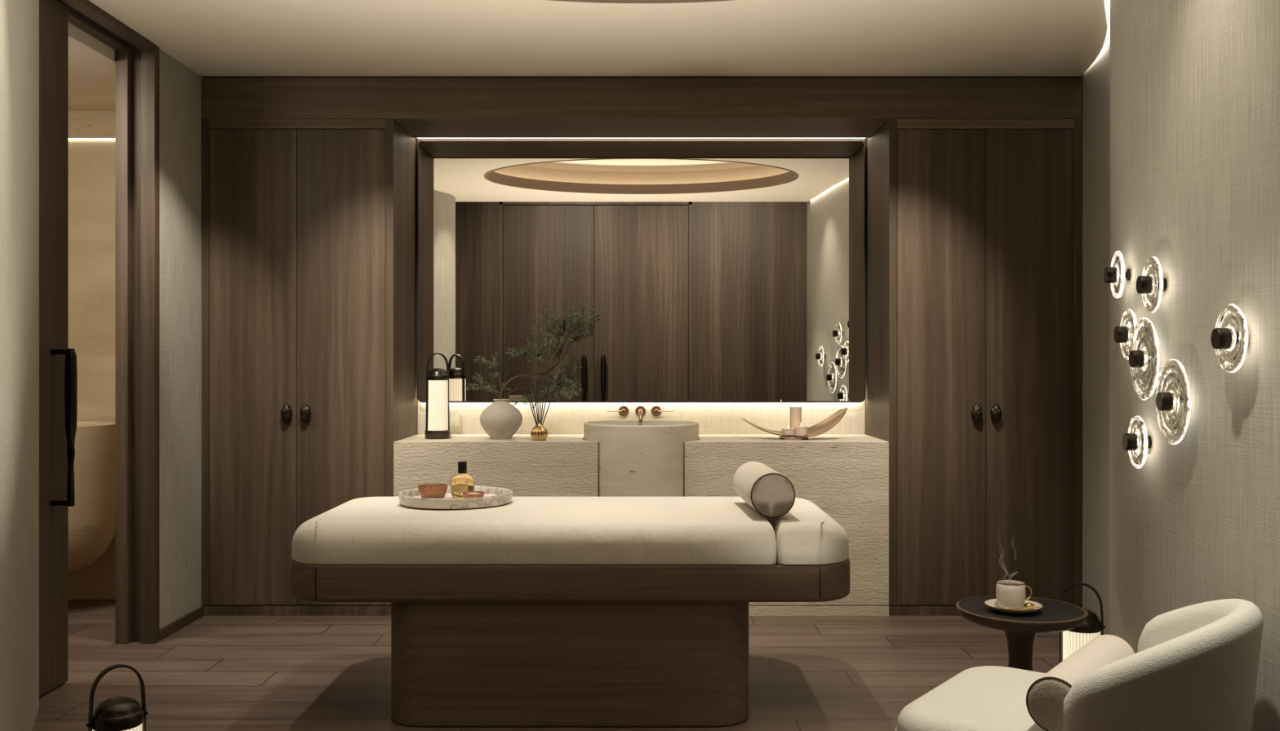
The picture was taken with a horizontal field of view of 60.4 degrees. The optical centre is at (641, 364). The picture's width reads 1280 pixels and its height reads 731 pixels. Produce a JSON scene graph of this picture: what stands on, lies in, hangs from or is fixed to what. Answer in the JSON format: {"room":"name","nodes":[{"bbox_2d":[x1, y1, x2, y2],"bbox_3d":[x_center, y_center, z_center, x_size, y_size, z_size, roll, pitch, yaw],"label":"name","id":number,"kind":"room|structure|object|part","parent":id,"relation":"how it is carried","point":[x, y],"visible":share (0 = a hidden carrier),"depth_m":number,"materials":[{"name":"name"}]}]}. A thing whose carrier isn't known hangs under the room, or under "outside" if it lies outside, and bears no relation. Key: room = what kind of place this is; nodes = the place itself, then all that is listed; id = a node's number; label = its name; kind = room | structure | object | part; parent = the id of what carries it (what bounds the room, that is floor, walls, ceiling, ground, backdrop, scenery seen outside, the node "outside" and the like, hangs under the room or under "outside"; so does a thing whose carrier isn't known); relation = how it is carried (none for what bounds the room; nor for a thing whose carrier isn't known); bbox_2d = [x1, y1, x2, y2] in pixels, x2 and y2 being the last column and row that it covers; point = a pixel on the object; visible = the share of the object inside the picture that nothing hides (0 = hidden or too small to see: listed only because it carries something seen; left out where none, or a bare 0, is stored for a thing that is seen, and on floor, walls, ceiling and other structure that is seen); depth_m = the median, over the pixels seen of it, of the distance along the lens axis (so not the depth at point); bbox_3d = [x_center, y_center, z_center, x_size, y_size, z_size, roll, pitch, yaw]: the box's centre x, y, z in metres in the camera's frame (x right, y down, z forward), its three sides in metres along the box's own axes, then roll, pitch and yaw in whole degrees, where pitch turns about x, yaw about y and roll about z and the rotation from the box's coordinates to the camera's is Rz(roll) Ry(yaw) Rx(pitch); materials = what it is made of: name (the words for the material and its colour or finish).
{"room":"spa treatment room","nodes":[
{"label":"spa treatment room","id":0,"kind":"room"},
{"bbox_2d":[0,0,39,730],"bbox_3d":[-2.902,-0.230,3.118,2.595,2.980,1.804,0,0,0],"label":"wall pier","id":1,"kind":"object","parent":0,"point":[19,19],"visible":1,"depth_m":3.27,"materials":[{"name":"paint"}]},
{"bbox_2d":[67,111,115,422],"bbox_3d":[-3.235,-0.080,5.957,1.730,2.680,0.085,0,0,0],"label":"wall","id":2,"kind":"structure","parent":0,"point":[91,163],"depth_m":5.93,"materials":[{"name":"stone"}]},
{"bbox_2d":[67,138,115,139],"bbox_3d":[-3.233,-1.211,5.926,1.734,0.006,0.008,0,0,0],"label":"light strip","id":3,"kind":"object","parent":2,"relation":"attached to","point":[68,139],"visible":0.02,"depth_m":5.92,"materials":[{"name":"white plastic"}]},
{"bbox_2d":[67,22,115,111],"bbox_3d":[-3.235,-1.400,4.500,1.730,0.080,3.000,0,0,0],"label":"ceiling","id":4,"kind":"structure","parent":0,"point":[91,62],"depth_m":5.14,"materials":[{"name":"beige paint"}]},
{"bbox_2d":[159,48,202,628],"bbox_3d":[-2.280,-0.140,5.260,0.160,2.800,0.520,0,0,0],"label":"wall","id":5,"kind":"structure","parent":0,"point":[180,86],"depth_m":5.24,"materials":[{"name":"fabric"}]},
{"bbox_2d":[57,0,133,46],"bbox_3d":[-2.281,-1.439,4.175,0.058,0.022,1.550,0,0,0],"label":"trim","id":6,"kind":"structure","parent":5,"relation":"attached to","point":[71,9],"depth_m":4.63,"materials":[{"name":"black wood"}]},
{"bbox_2d":[39,0,77,697],"bbox_3d":[-2.235,-0.080,3.873,0.130,2.664,0.945,0,0,0],"label":"door","id":7,"kind":"structure","parent":6,"relation":"attached to","point":[58,373],"depth_m":4.22,"materials":[{"name":"brown wood"}]},
{"bbox_3d":[-2.222,-0.046,4.225,0.080,0.020,0.026,0,0,0],"label":"handle mount","id":8,"kind":"part","parent":7,"relation":"part of","materials":[{"name":"brown metal"}]},
{"bbox_3d":[-2.222,0.534,4.225,0.080,0.020,0.026,0,0,0],"label":"handle mount","id":9,"kind":"part","parent":7,"relation":"part of","materials":[{"name":"brown metal"}]},
{"bbox_3d":[-2.190,0.243,4.225,0.041,0.605,0.037,0,0,0],"label":"handle","id":10,"kind":"part","parent":7,"relation":"part of","materials":[{"name":"brown metal"}]},
{"bbox_2d":[67,9,127,50],"bbox_3d":[-2.338,-1.426,4.175,0.056,0.028,1.550,0,0,0],"label":"trim","id":11,"kind":"structure","parent":5,"relation":"attached to","point":[73,19],"depth_m":4.69,"materials":[{"name":"brown wood"}]},
{"bbox_2d":[61,0,155,50],"bbox_3d":[-2.220,-1.426,4.485,0.064,0.028,0.930,0,0,0],"label":"trim","id":12,"kind":"structure","parent":5,"relation":"attached to","point":[86,7],"depth_m":4.58,"materials":[{"name":"brown wood"}]},
{"bbox_2d":[115,46,131,644],"bbox_3d":[-2.338,-0.090,4.975,0.056,2.700,0.050,0,0,0],"label":"trim","id":13,"kind":"structure","parent":5,"relation":"attached to","point":[122,58],"depth_m":4.95,"materials":[{"name":"brown wood"}]},
{"bbox_2d":[131,46,140,642],"bbox_3d":[-2.281,-0.090,4.992,0.058,2.700,0.015,0,0,0],"label":"trim","id":14,"kind":"structure","parent":5,"relation":"attached to","point":[135,52],"depth_m":4.99,"materials":[{"name":"brown wood"}]},
{"bbox_2d":[140,44,159,644],"bbox_3d":[-2.220,-0.090,4.975,0.064,2.700,0.050,0,0,0],"label":"trim","id":15,"kind":"structure","parent":5,"relation":"attached to","point":[149,60],"depth_m":4.95,"materials":[{"name":"brown wood"}]},
{"bbox_2d":[159,605,203,641],"bbox_3d":[-2.193,1.234,5.250,0.014,0.052,0.500,0,0,0],"label":"baseboard","id":16,"kind":"structure","parent":5,"relation":"attached to","point":[180,623],"depth_m":5.22,"materials":[{"name":"brown wood"}]},
{"bbox_2d":[31,600,1101,730],"bbox_3d":[0.000,1.310,2.850,8.400,0.100,6.900,0,0,0],"label":"floor","id":17,"kind":"structure","parent":0,"point":[213,673],"depth_m":4.54,"materials":[{"name":"brown wood"}]},
{"bbox_2d":[67,421,115,599],"bbox_3d":[-3.085,0.784,5.622,1.430,0.952,0.605,0,0,0],"label":"bathtub","id":18,"kind":"object","parent":17,"relation":"on","point":[91,519],"visible":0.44,"depth_m":5.53,"materials":[{"name":"stone"}]},
{"bbox_2d":[85,664,147,730],"bbox_3d":[-1.347,1.017,2.830,0.147,0.485,0.144,0,0,-42],"label":"lantern","id":19,"kind":"object","parent":17,"relation":"on","point":[122,713],"visible":1,"depth_m":2.80,"materials":[{"name":"grey metal"}]},
{"bbox_3d":[-1.347,1.071,2.830,0.117,0.284,0.116,0,0,-42],"label":"lamp shade","id":20,"kind":"part","parent":19,"relation":"part of","materials":[{"name":"white glass"}]},
{"bbox_2d":[201,118,417,616],"bbox_3d":[-1.718,0.017,5.771,0.958,2.487,0.638,0,0,0],"label":"wardrobe","id":21,"kind":"object","parent":17,"relation":"on","point":[309,226],"visible":0.98,"depth_m":5.50,"materials":[{"name":"brown wood"}]},
{"bbox_3d":[-1.942,0.016,5.514,0.436,2.380,0.024,0,0,0],"label":"door","id":22,"kind":"part","parent":21,"relation":"part of","materials":[{"name":"brown wood"}]},
{"bbox_3d":[-1.766,0.247,5.480,0.054,0.095,0.051,0,0,38],"label":"knob","id":23,"kind":"part","parent":21,"relation":"part of","materials":[{"name":"brown metal"}]},
{"bbox_3d":[-1.720,-1.201,5.795,0.884,0.048,0.590,0,0,0],"label":"head rail","id":24,"kind":"part","parent":21,"relation":"part of","materials":[{"name":"brown wood"}]},
{"bbox_3d":[-1.673,0.246,5.480,0.053,0.095,0.052,0,0,44],"label":"knob","id":25,"kind":"part","parent":21,"relation":"part of","materials":[{"name":"brown metal"}]},
{"bbox_3d":[-1.500,0.016,5.514,0.440,2.380,0.024,0,0,0],"label":"door","id":26,"kind":"part","parent":21,"relation":"part of","materials":[{"name":"brown wood"}]},
{"bbox_2d":[290,497,849,727],"bbox_3d":[-0.252,0.903,4.225,1.996,0.714,0.883,0,0,0],"label":"bed","id":27,"kind":"object","parent":17,"relation":"on","point":[523,611],"visible":0.94,"depth_m":3.81,"materials":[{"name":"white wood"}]},
{"bbox_2d":[398,486,512,509],"bbox_3d":[-0.728,0.524,4.325,0.442,0.041,0.442,0,0,0],"label":"serving tray","id":28,"kind":"object","parent":27,"relation":"on","point":[493,496],"visible":0.77,"depth_m":4.16,"materials":[{"name":"stone"}]},
{"bbox_2d":[417,484,448,498],"bbox_3d":[-0.820,0.506,4.330,0.120,0.055,0.121,0,0,0],"label":"bowl","id":29,"kind":"object","parent":28,"relation":"on","point":[427,491],"visible":0.84,"depth_m":4.29,"materials":[{"name":"orange metal"}]},
{"bbox_2d":[450,461,474,498],"bbox_3d":[-0.711,0.461,4.375,0.095,0.146,0.095,0,0,0],"label":"oil bottle","id":30,"kind":"object","parent":28,"relation":"on","point":[461,482],"visible":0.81,"depth_m":4.34,"materials":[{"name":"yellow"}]},
{"bbox_2d":[462,491,484,498],"bbox_3d":[-0.651,0.516,4.270,0.088,0.034,0.089,0,0,0],"label":"bowl","id":31,"kind":"object","parent":28,"relation":"on","point":[469,494],"visible":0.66,"depth_m":4.24,"materials":[{"name":"orange metal"}]},
{"bbox_2d":[292,497,776,565],"bbox_3d":[-0.389,0.621,4.225,1.715,0.150,0.872,0,0,0],"label":"cushion","id":32,"kind":"object","parent":27,"relation":"on","point":[366,531],"depth_m":3.81,"materials":[{"name":"beige fabric"}]},
{"bbox_2d":[733,462,795,518],"bbox_3d":[0.455,0.467,4.131,0.162,0.162,0.485,0,0,-3],"label":"bolster cushion","id":33,"kind":"object","parent":27,"relation":"on","point":[771,494],"visible":1,"depth_m":3.90,"materials":[{"name":"fabric"}]},
{"bbox_2d":[764,497,848,565],"bbox_3d":[0.607,0.624,4.225,0.271,0.145,0.872,0,0,0],"label":"cushion","id":34,"kind":"object","parent":27,"relation":"on","point":[806,535],"depth_m":3.82,"materials":[{"name":"beige fabric"}]},
{"bbox_2d":[393,434,888,616],"bbox_3d":[0.000,0.825,5.790,2.477,0.871,0.586,0,0,0],"label":"vanity counter","id":35,"kind":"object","parent":17,"relation":"on","point":[846,477],"depth_m":5.50,"materials":[{"name":"stone"}]},
{"bbox_2d":[424,353,450,439],"bbox_3d":[-1.063,0.166,5.745,0.135,0.445,0.132,0,0,-38],"label":"lantern","id":36,"kind":"object","parent":35,"relation":"on","point":[437,416],"visible":1,"depth_m":5.70,"materials":[{"name":"grey"}]},
{"bbox_3d":[-1.063,0.215,5.745,0.107,0.260,0.107,0,0,-38],"label":"lamp shade","id":37,"kind":"part","parent":36,"relation":"part of","materials":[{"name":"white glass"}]},
{"bbox_2d":[480,399,522,439],"bbox_3d":[-0.726,0.285,5.700,0.221,0.207,0.221,0,0,0],"label":"round vase","id":38,"kind":"object","parent":35,"relation":"on","point":[500,420],"visible":1,"depth_m":5.63,"materials":[{"name":"beige ceramic"}]},
{"bbox_2d":[465,301,596,408],"bbox_3d":[-0.581,-0.025,5.697,0.698,0.607,0.298,0,0,0],"label":"branch","id":39,"kind":"object","parent":38,"relation":"in","point":[572,324],"visible":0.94,"depth_m":5.71,"materials":[{"name":"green plant"}]},
{"bbox_2d":[530,421,547,440],"bbox_3d":[-0.519,0.340,5.600,0.089,0.099,0.087,0,0,0],"label":"reed diffuser","id":40,"kind":"object","parent":35,"relation":"on","point":[539,433],"visible":1,"depth_m":5.57,"materials":[{"name":"gold metal"}]},
{"bbox_2d":[523,383,536,424],"bbox_3d":[-0.562,0.219,5.611,0.081,0.242,0.005,0,0,14],"label":"reed","id":41,"kind":"object","parent":40,"relation":"in","point":[523,384],"visible":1,"depth_m":5.61,"materials":[{"name":"black wood"}]},
{"bbox_2d":[527,382,537,425],"bbox_3d":[-0.548,0.214,5.578,0.067,0.251,0.005,0,0,-35],"label":"reed","id":42,"kind":"object","parent":40,"relation":"in","point":[527,382],"visible":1,"depth_m":5.58,"materials":[{"name":"black wood"}]},
{"bbox_2d":[533,386,537,421],"bbox_3d":[-0.535,0.229,5.617,0.044,0.221,0.005,0,0,44],"label":"reed","id":43,"kind":"object","parent":40,"relation":"in","point":[534,387],"visible":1,"depth_m":5.62,"materials":[{"name":"black wood"}]},
{"bbox_2d":[536,379,539,424],"bbox_3d":[-0.524,0.209,5.575,0.005,0.261,0.046,0,0,13],"label":"reed","id":44,"kind":"object","parent":40,"relation":"in","point":[536,380],"visible":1,"depth_m":5.57,"materials":[{"name":"black wood"}]},
{"bbox_2d":[539,385,541,421],"bbox_3d":[-0.516,0.224,5.607,0.005,0.230,0.017,0,0,27],"label":"reed","id":45,"kind":"object","parent":40,"relation":"in","point":[540,385],"visible":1,"depth_m":5.61,"materials":[{"name":"black wood"}]},
{"bbox_2d":[540,381,545,421],"bbox_3d":[-0.505,0.214,5.625,0.005,0.251,0.052,0,0,31],"label":"reed","id":46,"kind":"object","parent":40,"relation":"in","point":[544,381],"visible":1,"depth_m":5.63,"materials":[{"name":"black wood"}]},
{"bbox_2d":[540,383,549,424],"bbox_3d":[-0.491,0.219,5.583,0.060,0.241,0.005,0,0,29],"label":"reed","id":47,"kind":"object","parent":40,"relation":"in","point":[548,384],"visible":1,"depth_m":5.58,"materials":[{"name":"black wood"}]},
{"bbox_2d":[542,386,555,425],"bbox_3d":[-0.475,0.227,5.611,0.083,0.227,0.005,0,0,-13],"label":"reed","id":48,"kind":"object","parent":40,"relation":"in","point":[555,386],"visible":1,"depth_m":5.61,"materials":[{"name":"black wood"}]},
{"bbox_2d":[741,407,847,439],"bbox_3d":[0.790,0.306,5.693,0.538,0.166,0.166,0,0,0],"label":"candle holder","id":49,"kind":"object","parent":35,"relation":"on","point":[824,426],"visible":0.94,"depth_m":5.67,"materials":[{"name":"beige metal"}]},
{"bbox_2d":[781,426,795,435],"bbox_3d":[0.758,0.342,5.670,0.070,0.053,0.070,0,0,0],"label":"pillar candle","id":50,"kind":"object","parent":49,"relation":"in","point":[788,431],"visible":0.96,"depth_m":5.64,"materials":[{"name":"beige wax"}]},
{"bbox_2d":[789,404,801,428],"bbox_3d":[0.805,0.287,5.736,0.062,0.162,0.062,0,0,0],"label":"pillar candle","id":51,"kind":"object","parent":49,"relation":"in","point":[795,412],"visible":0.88,"depth_m":5.71,"materials":[{"name":"beige wax"}]},
{"bbox_2d":[794,423,808,435],"bbox_3d":[0.823,0.336,5.666,0.070,0.065,0.070,0,0,0],"label":"pillar candle","id":52,"kind":"object","parent":49,"relation":"in","point":[801,430],"visible":1,"depth_m":5.64,"materials":[{"name":"beige wax"}]},
{"bbox_2d":[583,419,698,497],"bbox_3d":[0.000,0.782,5.714,0.596,0.956,0.596,0,0,0],"label":"basin","id":53,"kind":"object","parent":17,"relation":"on","point":[645,459],"visible":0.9,"depth_m":5.44,"materials":[{"name":"stone"}]},
{"bbox_2d":[865,118,1081,616],"bbox_3d":[1.720,0.017,5.771,0.961,2.487,0.638,0,0,0],"label":"wardrobe","id":54,"kind":"object","parent":17,"relation":"on","point":[974,226],"visible":0.99,"depth_m":5.50,"materials":[{"name":"brown wood"}]},
{"bbox_3d":[1.500,0.016,5.514,0.440,2.380,0.024,0,0,0],"label":"door","id":55,"kind":"part","parent":54,"relation":"part of","materials":[{"name":"brown wood"}]},
{"bbox_3d":[1.671,0.247,5.480,0.054,0.094,0.053,0,0,0],"label":"knob","id":56,"kind":"part","parent":54,"relation":"part of","materials":[{"name":"brown metal"}]},
{"bbox_3d":[1.720,-1.201,5.795,0.884,0.048,0.590,0,0,0],"label":"head rail","id":57,"kind":"part","parent":54,"relation":"part of","materials":[{"name":"brown wood"}]},
{"bbox_3d":[1.766,0.247,5.481,0.056,0.094,0.057,0,0,0],"label":"knob","id":58,"kind":"part","parent":54,"relation":"part of","materials":[{"name":"brown metal"}]},
{"bbox_3d":[1.942,0.016,5.514,0.436,2.380,0.024,0,0,0],"label":"door","id":59,"kind":"part","parent":54,"relation":"part of","materials":[{"name":"brown wood"}]},
{"bbox_2d":[955,595,1088,671],"bbox_3d":[1.226,1.024,3.556,0.403,0.472,0.403,0,0,0],"label":"side table","id":60,"kind":"object","parent":17,"relation":"on","point":[1021,631],"visible":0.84,"depth_m":3.50,"materials":[{"name":"brown wood"}]},
{"bbox_2d":[983,598,1043,614],"bbox_3d":[1.190,0.779,3.520,0.180,0.023,0.180,0,0,0],"label":"saucer","id":61,"kind":"object","parent":60,"relation":"on","point":[991,603],"visible":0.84,"depth_m":3.50,"materials":[{"name":"beige ceramic"}]},
{"bbox_2d":[995,579,1032,610],"bbox_3d":[1.190,0.741,3.521,0.107,0.084,0.091,0,0,25],"label":"tea cup","id":62,"kind":"object","parent":61,"relation":"on","point":[1011,594],"visible":0.99,"depth_m":3.49,"materials":[{"name":"beige ceramic"}]},
{"bbox_3d":[1.238,0.735,3.534,0.038,0.048,0.005,0,0,-10],"label":"handle","id":63,"kind":"part","parent":62,"relation":"part of","materials":[{"name":"gold metal"}]},
{"bbox_2d":[1000,606,1041,609],"bbox_3d":[1.196,0.769,3.464,0.130,0.011,0.021,0,0,0],"label":"teaspoon","id":64,"kind":"object","parent":61,"relation":"on","point":[1037,606],"visible":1,"depth_m":3.46,"materials":[{"name":"gold metal"}]},
{"bbox_2d":[1024,603,1034,608],"bbox_3d":[1.236,0.769,3.506,0.031,0.016,0.025,0,0,0],"label":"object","id":65,"kind":"object","parent":61,"relation":"on","point":[1027,605],"visible":0.89,"depth_m":3.50,"materials":[{"name":"gold metal"}]},
{"bbox_3d":[1.226,1.048,3.556,0.260,0.424,0.260,0,0,0],"label":"stem","id":66,"kind":"part","parent":60,"relation":"part of","materials":[{"name":"brown wood"}]},
{"bbox_2d":[895,599,1263,730],"bbox_3d":[1.091,0.907,2.734,0.792,0.705,0.763,0,0,37],"label":"armchair","id":67,"kind":"object","parent":17,"relation":"on","point":[1193,668],"visible":0.98,"depth_m":2.40,"materials":[{"name":"beige fabric"}]},
{"bbox_3d":[1.052,0.955,2.764,0.685,0.210,0.630,0,0,37],"label":"seat","id":68,"kind":"part","parent":67,"relation":"part of","materials":[{"name":"beige fabric"}]},
{"bbox_2d":[1026,635,1134,730],"bbox_3d":[1.094,0.781,2.715,0.130,0.130,0.515,0,0,37],"label":"bolster cushion","id":69,"kind":"object","parent":67,"relation":"on","point":[1045,698],"visible":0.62,"depth_m":2.55,"materials":[{"name":"fabric"}]},
{"bbox_3d":[1.270,0.833,2.600,0.345,0.555,0.763,0,0,37],"label":"backrest","id":70,"kind":"part","parent":67,"relation":"part of","materials":[{"name":"beige fabric"}]},
{"bbox_2d":[1059,582,1105,663],"bbox_3d":[1.520,1.008,3.800,0.153,0.503,0.149,0,0,30],"label":"lantern","id":71,"kind":"object","parent":17,"relation":"on","point":[1074,639],"visible":0.38,"depth_m":3.76,"materials":[{"name":"grey"}]},
{"bbox_3d":[1.520,1.064,3.800,0.121,0.294,0.120,0,0,30],"label":"lamp shade","id":72,"kind":"part","parent":71,"relation":"part of","materials":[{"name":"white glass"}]},
{"bbox_2d":[88,0,1107,76],"bbox_3d":[-0.050,-1.470,3.922,4.500,0.060,3.245,0,0,0],"label":"ceiling","id":73,"kind":"structure","parent":0,"point":[211,37],"depth_m":4.81,"materials":[{"name":"beige paint"}]},
{"bbox_2d":[550,0,732,3],"bbox_3d":[0.000,-1.476,3.572,2.420,0.079,1.620,0,0,0],"label":"trim","id":74,"kind":"structure","parent":73,"relation":"attached to","point":[579,1],"depth_m":4.36,"materials":[{"name":"beige paint"}]},
{"bbox_2d":[1096,0,1110,58],"bbox_3d":[1.838,-1.452,3.895,0.721,0.001,3.144,0,0,0],"label":"light strip","id":75,"kind":"object","parent":73,"relation":"attached to","point":[1107,2],"visible":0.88,"depth_m":4.68,"materials":[{"name":"white plastic"}]},
{"bbox_2d":[417,138,864,434],"bbox_3d":[0.000,-0.476,6.090,2.472,1.729,0.010,0,0,0],"label":"backsplash","id":76,"kind":"structure","parent":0,"point":[562,418],"depth_m":6.08,"materials":[{"name":"stone"}]},
{"bbox_2d":[606,405,673,422],"bbox_3d":[-0.007,0.272,6.049,0.272,0.082,0.258,0,0,43],"label":"tap","id":77,"kind":"object","parent":76,"relation":"attached to","point":[640,411],"visible":1,"depth_m":6.07,"materials":[{"name":"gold metal"}]},
{"bbox_3d":[-0.148,0.260,6.049,0.086,0.006,0.006,0,0,0],"label":"lever","id":78,"kind":"part","parent":77,"relation":"part of","materials":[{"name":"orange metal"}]},
{"bbox_3d":[-0.004,0.279,5.972,0.021,0.068,0.199,0,0,0],"label":"spout","id":79,"kind":"part","parent":77,"relation":"part of","materials":[{"name":"orange metal"}]},
{"bbox_3d":[0.134,0.260,6.049,0.086,0.006,0.006,0,0,0],"label":"lever","id":80,"kind":"part","parent":77,"relation":"part of","materials":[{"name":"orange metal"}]},
{"bbox_2d":[417,137,866,402],"bbox_3d":[0.000,-0.515,6.036,2.460,1.454,0.086,0,0,0],"label":"wall mirror","id":81,"kind":"object","parent":76,"relation":"attached to","point":[709,270],"depth_m":6.03,"materials":[{"name":"clear glass"}]},
{"bbox_3d":[0.000,-1.239,6.011,2.450,0.006,0.035,0,0,0],"label":"niche light strip","id":82,"kind":"part","parent":81,"relation":"part of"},
{"bbox_2d":[395,119,887,137],"bbox_3d":[0.000,-1.246,5.756,2.478,0.028,0.472,0,0,0],"label":"niche","id":83,"kind":"object","parent":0,"point":[416,128],"visible":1,"depth_m":5.74,"materials":[{"name":"brown wood"}]},
{"bbox_2d":[417,138,865,434],"bbox_3d":[-0.850,-0.190,6.150,6.500,2.900,0.100,0,0,0],"label":"wall","id":84,"kind":"structure","parent":0,"point":[417,139],"depth_m":6.10,"materials":[{"name":"beige paint"}]},
{"bbox_2d":[201,77,1081,142],"bbox_3d":[0.002,-1.329,5.795,4.397,0.205,0.590,0,0,0],"label":"wall panel","id":85,"kind":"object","parent":84,"relation":"attached to","point":[222,98],"depth_m":5.50,"materials":[{"name":"brown wood"}]},
{"bbox_2d":[1081,0,1279,730],"bbox_3d":[1.802,-0.230,3.872,0.239,2.980,3.402,0,0,13],"label":"wall","id":86,"kind":"structure","parent":0,"point":[1180,104],"depth_m":3.19,"materials":[{"name":"fabric"}]},
{"bbox_2d":[202,76,1080,77],"bbox_3d":[0.002,-1.446,5.525,4.397,0.028,0.030,0,0,0],"label":"trim","id":87,"kind":"structure","parent":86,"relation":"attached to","point":[202,77],"depth_m":5.51,"materials":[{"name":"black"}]},
{"bbox_2d":[1103,250,1130,298],"bbox_3d":[1.607,-0.302,3.717,0.074,0.160,0.160,0,0,11],"label":"wall sconce","id":88,"kind":"object","parent":86,"relation":"attached to","point":[1116,274],"visible":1,"depth_m":3.70,"materials":[{"name":"brown metal"}]},
{"bbox_2d":[1114,309,1137,359],"bbox_3d":[1.585,-0.096,3.583,0.075,0.166,0.166,0,0,8],"label":"wall sconce","id":89,"kind":"object","parent":86,"relation":"attached to","point":[1123,334],"visible":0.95,"depth_m":3.57,"materials":[{"name":"brown metal"}]},
{"bbox_2d":[1122,416,1151,469],"bbox_3d":[1.574,0.248,3.495,0.075,0.168,0.168,0,0,7],"label":"wall sconce","id":90,"kind":"object","parent":86,"relation":"attached to","point":[1136,442],"visible":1,"depth_m":3.47,"materials":[{"name":"brown metal"}]},
{"bbox_2d":[1128,317,1159,400],"bbox_3d":[1.566,-0.016,3.431,0.074,0.258,0.258,0,0,7],"label":"wall sconce","id":91,"kind":"object","parent":86,"relation":"attached to","point":[1144,359],"visible":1,"depth_m":3.41,"materials":[{"name":"clear glass"}]},
{"bbox_2d":[1136,256,1166,313],"bbox_3d":[1.557,-0.241,3.359,0.074,0.172,0.172,0,0,7],"label":"wall sconce","id":92,"kind":"object","parent":86,"relation":"attached to","point":[1152,283],"visible":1,"depth_m":3.34,"materials":[{"name":"clear glass"}]},
{"bbox_2d":[1155,359,1191,444],"bbox_3d":[1.538,0.110,3.189,0.075,0.248,0.248,0,0,6],"label":"wall sconce","id":93,"kind":"object","parent":86,"relation":"attached to","point":[1173,395],"visible":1,"depth_m":3.17,"materials":[{"name":"clear glass"}]},
{"bbox_2d":[1210,303,1248,373],"bbox_3d":[1.508,-0.066,2.818,0.075,0.176,0.176,0,0,5],"label":"wall sconce","id":94,"kind":"object","parent":86,"relation":"attached to","point":[1229,339],"visible":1,"depth_m":2.80,"materials":[{"name":"clear glass"}]}
]}

